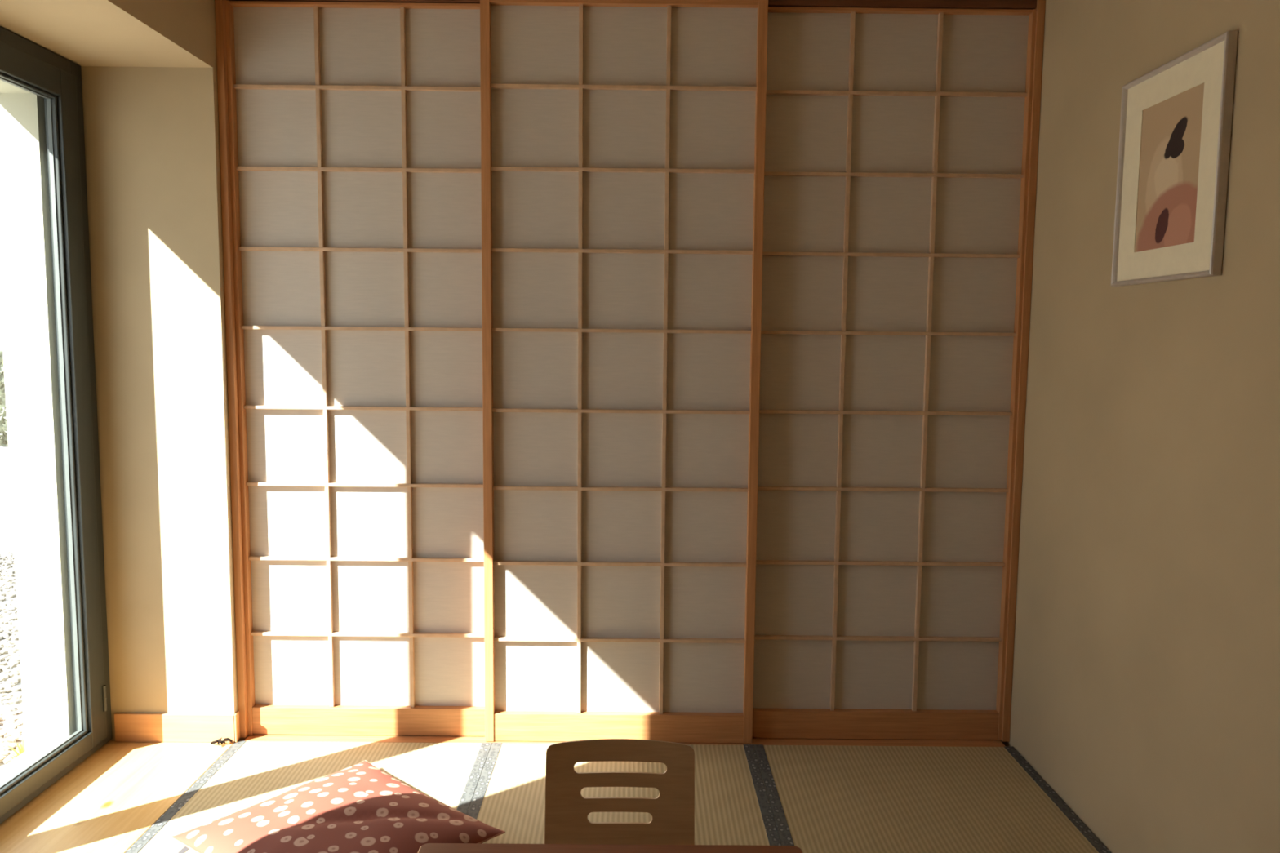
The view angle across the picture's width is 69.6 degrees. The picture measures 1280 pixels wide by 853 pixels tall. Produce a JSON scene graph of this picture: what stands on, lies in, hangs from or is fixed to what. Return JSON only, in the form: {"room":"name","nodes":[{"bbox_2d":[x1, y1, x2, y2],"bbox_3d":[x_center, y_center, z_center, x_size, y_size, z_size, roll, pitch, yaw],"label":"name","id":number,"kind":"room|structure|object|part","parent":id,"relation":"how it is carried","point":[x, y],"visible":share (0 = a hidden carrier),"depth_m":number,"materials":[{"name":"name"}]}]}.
{"room":"japanese tatami room","nodes":[
{"label":"japanese tatami room","id":0,"kind":"room"},
{"bbox_2d":[0,80,75,784],"bbox_3d":[-1.888,-0.176,0.931,0.145,3.120,5.300,1,5,0],"label":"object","id":1,"kind":"structure","parent":0,"point":[27,305],"depth_m":2.87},
{"bbox_2d":[0,740,234,852],"bbox_3d":[-0.241,1.336,0.879,3.145,0.090,4.900,1,5,0],"label":"floor","id":2,"kind":"structure","parent":0,"point":[104,804],"depth_m":2.73,"materials":[{"name":"brown wood"}]},
{"bbox_2d":[210,737,231,746],"bbox_3d":[-1.407,1.058,3.093,0.053,0.016,0.042,3,6,21],"label":"dry leaf","id":3,"kind":"object","parent":2,"relation":"on","point":[219,740],"visible":1,"depth_m":3.09,"materials":[{"name":"brown plant"}]},
{"bbox_2d":[124,741,492,852],"bbox_3d":[-0.933,1.182,2.229,0.866,0.054,1.807,1,5,0],"label":"mat","id":4,"kind":"object","parent":2,"relation":"on","point":[248,774],"visible":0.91,"depth_m":2.90,"materials":[{"name":"beige wicker"}]},
{"bbox_2d":[170,760,505,852],"bbox_3d":[-0.807,1.079,2.465,0.654,0.107,0.603,5,7,39],"label":"floor cushion","id":5,"kind":"object","parent":4,"relation":"on","point":[360,807],"visible":0.97,"depth_m":2.44,"materials":[{"name":"fabric"}]},
{"bbox_2d":[466,742,782,845],"bbox_3d":[-0.056,1.190,2.233,0.886,0.054,1.807,1,5,0],"label":"mat","id":6,"kind":"object","parent":2,"relation":"on","point":[732,806],"visible":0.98,"depth_m":2.78,"materials":[{"name":"beige wicker"}]},
{"bbox_2d":[417,843,802,852],"bbox_3d":[-0.060,1.061,1.567,0.785,0.329,0.712,1,5,0],"label":"table","id":7,"kind":"object","parent":6,"relation":"on","point":[428,847],"visible":1,"depth_m":1.89,"materials":[{"name":"brown wood"}]},
{"bbox_2d":[544,738,694,844],"bbox_3d":[-0.048,0.976,2.013,0.353,0.413,0.445,1,5,0],"label":"chair","id":8,"kind":"object","parent":6,"relation":"on","point":[566,821],"visible":0.98,"depth_m":2.18,"materials":[{"name":"brown wood"}]},
{"bbox_2d":[753,744,1111,852],"bbox_3d":[0.831,1.198,2.237,0.886,0.054,1.807,1,5,0],"label":"mat","id":9,"kind":"object","parent":2,"relation":"on","point":[823,799],"visible":0.91,"depth_m":2.75,"materials":[{"name":"beige wicker"}]},
{"bbox_2d":[0,0,249,741],"bbox_3d":[-1.583,-0.005,0.797,0.463,2.670,5.000,1,5,0],"label":"wall","id":10,"kind":"structure","parent":0,"point":[149,85],"depth_m":2.99,"materials":[{"name":"paint"}]},
{"bbox_2d":[0,26,112,824],"bbox_3d":[-1.784,0.031,2.240,0.074,2.198,1.530,1,5,0],"label":"window","id":11,"kind":"structure","parent":10,"relation":"in","point":[25,64],"depth_m":2.88,"materials":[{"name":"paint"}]},
{"bbox_2d":[114,711,239,742],"bbox_3d":[-1.566,1.017,3.122,0.411,0.098,0.036,1,5,0],"label":"baseboard","id":12,"kind":"structure","parent":10,"relation":"attached to","point":[128,727],"depth_m":3.10,"materials":[{"name":"brown wood"}]},
{"bbox_2d":[1000,0,1279,852],"bbox_3d":[1.353,0.021,0.810,0.120,2.670,5.000,1,5,0],"label":"wall","id":13,"kind":"structure","parent":0,"point":[1145,693],"depth_m":2.33,"materials":[{"name":"paint"}]},
{"bbox_2d":[244,734,1005,746],"bbox_3d":[-0.050,1.099,3.186,2.592,0.050,0.104,1,5,0],"label":"sill","id":14,"kind":"structure","parent":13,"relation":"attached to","point":[268,738],"depth_m":3.15,"materials":[{"name":"brown wood"}]},
{"bbox_2d":[224,0,484,736],"bbox_3d":[-0.908,-0.147,3.072,0.888,2.433,0.034,1,5,0],"label":"door","id":15,"kind":"structure","parent":14,"relation":"on","point":[354,128],"depth_m":3.08,"materials":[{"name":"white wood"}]},
{"bbox_3d":[-0.897,-1.354,2.959,0.828,0.009,0.030,1,5,0],"label":"rail","id":16,"kind":"part","parent":15,"relation":"part of","materials":[{"name":"brown wood"}]},
{"bbox_3d":[-0.919,1.016,3.184,0.828,0.096,0.030,1,5,0],"label":"rail","id":17,"kind":"part","parent":15,"relation":"part of","materials":[{"name":"brown wood"}]},
{"bbox_2d":[480,0,768,743],"bbox_3d":[-0.061,-0.155,3.035,0.910,2.470,0.034,1,5,0],"label":"door","id":18,"kind":"structure","parent":14,"relation":"on","point":[623,141],"depth_m":3.04,"materials":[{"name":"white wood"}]},
{"bbox_3d":[-0.072,1.027,3.149,0.850,0.096,0.030,1,5,0],"label":"rail","id":19,"kind":"part","parent":18,"relation":"part of","materials":[{"name":"brown wood"}]},
{"bbox_3d":[-0.050,-1.361,2.923,0.850,0.046,0.030,1,5,0],"label":"rail","id":20,"kind":"part","parent":18,"relation":"part of","materials":[{"name":"brown wood"}]},
{"bbox_2d":[752,6,1036,740],"bbox_3d":[0.820,-0.132,3.079,0.916,2.433,0.034,1,5,0],"label":"door","id":21,"kind":"structure","parent":14,"relation":"on","point":[897,140],"depth_m":3.08,"materials":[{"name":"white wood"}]},
{"bbox_3d":[0.809,1.031,3.191,0.856,0.096,0.030,1,5,0],"label":"rail","id":22,"kind":"part","parent":21,"relation":"part of","materials":[{"name":"brown wood"}]},
{"bbox_3d":[0.831,-1.339,2.967,0.856,0.009,0.030,1,5,0],"label":"rail","id":23,"kind":"part","parent":21,"relation":"part of","materials":[{"name":"brown wood"}]},
{"bbox_2d":[1111,30,1238,286],"bbox_3d":[1.279,-0.617,2.234,0.024,0.524,0.436,1,5,0],"label":"picture frame","id":24,"kind":"object","parent":13,"relation":"attached to","point":[1175,135],"visible":1,"depth_m":2.20,"materials":[{"name":"metal"}]},
{"bbox_2d":[1134,82,1204,252],"bbox_3d":[1.280,-0.616,2.234,0.001,0.358,0.257,1,5,0],"label":"print","id":25,"kind":"object","parent":24,"relation":"attached to","point":[1170,149],"depth_m":2.22},
{"bbox_3d":[-0.227,-0.215,3.143,3.265,2.670,0.300,1,5,0],"label":"wall","id":26,"kind":"structure","parent":0,"visible":0},
{"bbox_2d":[214,0,248,737],"bbox_3d":[-1.347,-0.213,3.067,0.024,2.559,0.083,1,5,0],"label":"post","id":27,"kind":"object","parent":26,"relation":"attached to","point":[220,5],"visible":0.59,"depth_m":3.03,"materials":[{"name":"brown wood"}]},
{"bbox_2d":[229,0,1036,9],"bbox_3d":[-0.027,-1.413,2.940,2.592,0.122,0.120,1,5,0],"label":"lintel","id":28,"kind":"object","parent":26,"relation":"attached to","point":[957,4],"visible":0.36,"depth_m":2.94,"materials":[{"name":"brown wood"}]},
{"bbox_2d":[1001,0,1045,742],"bbox_3d":[1.272,-0.191,3.085,0.025,2.559,0.070,1,5,0],"label":"post","id":29,"kind":"object","parent":26,"relation":"attached to","point":[1041,4],"visible":0.61,"depth_m":3.05,"materials":[{"name":"brown wood"}]},
{"label":"outside","id":30,"kind":"structure","parent":0,"visible":0},
{"bbox_2d":[0,445,22,768],"bbox_3d":[-16.024,0.547,9.035,28.042,0.150,42.000,1,5,0],"label":"ground","id":31,"kind":"structure","parent":30,"point":[6,544],"depth_m":7.37,"materials":[{"name":"white"}]},
{"bbox_2d":[0,349,8,447],"bbox_3d":[-13.848,-0.443,12.308,14.518,1.340,1.053,1,5,0],"label":"hedge","id":32,"kind":"object","parent":31,"relation":"on","point":[3,428],"visible":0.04,"depth_m":11.94,"materials":[{"name":"green plant"}]},
{"bbox_2d":[0,551,24,764],"bbox_3d":[-3.163,0.991,4.721,1.965,0.030,4.618,-3,6,-31],"label":"gravel","id":33,"kind":"object","parent":31,"relation":"on","point":[11,705],"visible":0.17,"depth_m":4.00,"materials":[{"name":"white gravel"}]},
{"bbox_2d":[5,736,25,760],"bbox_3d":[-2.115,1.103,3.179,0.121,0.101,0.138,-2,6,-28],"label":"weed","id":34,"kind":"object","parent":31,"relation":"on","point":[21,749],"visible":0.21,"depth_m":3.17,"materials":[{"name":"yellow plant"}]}
]}

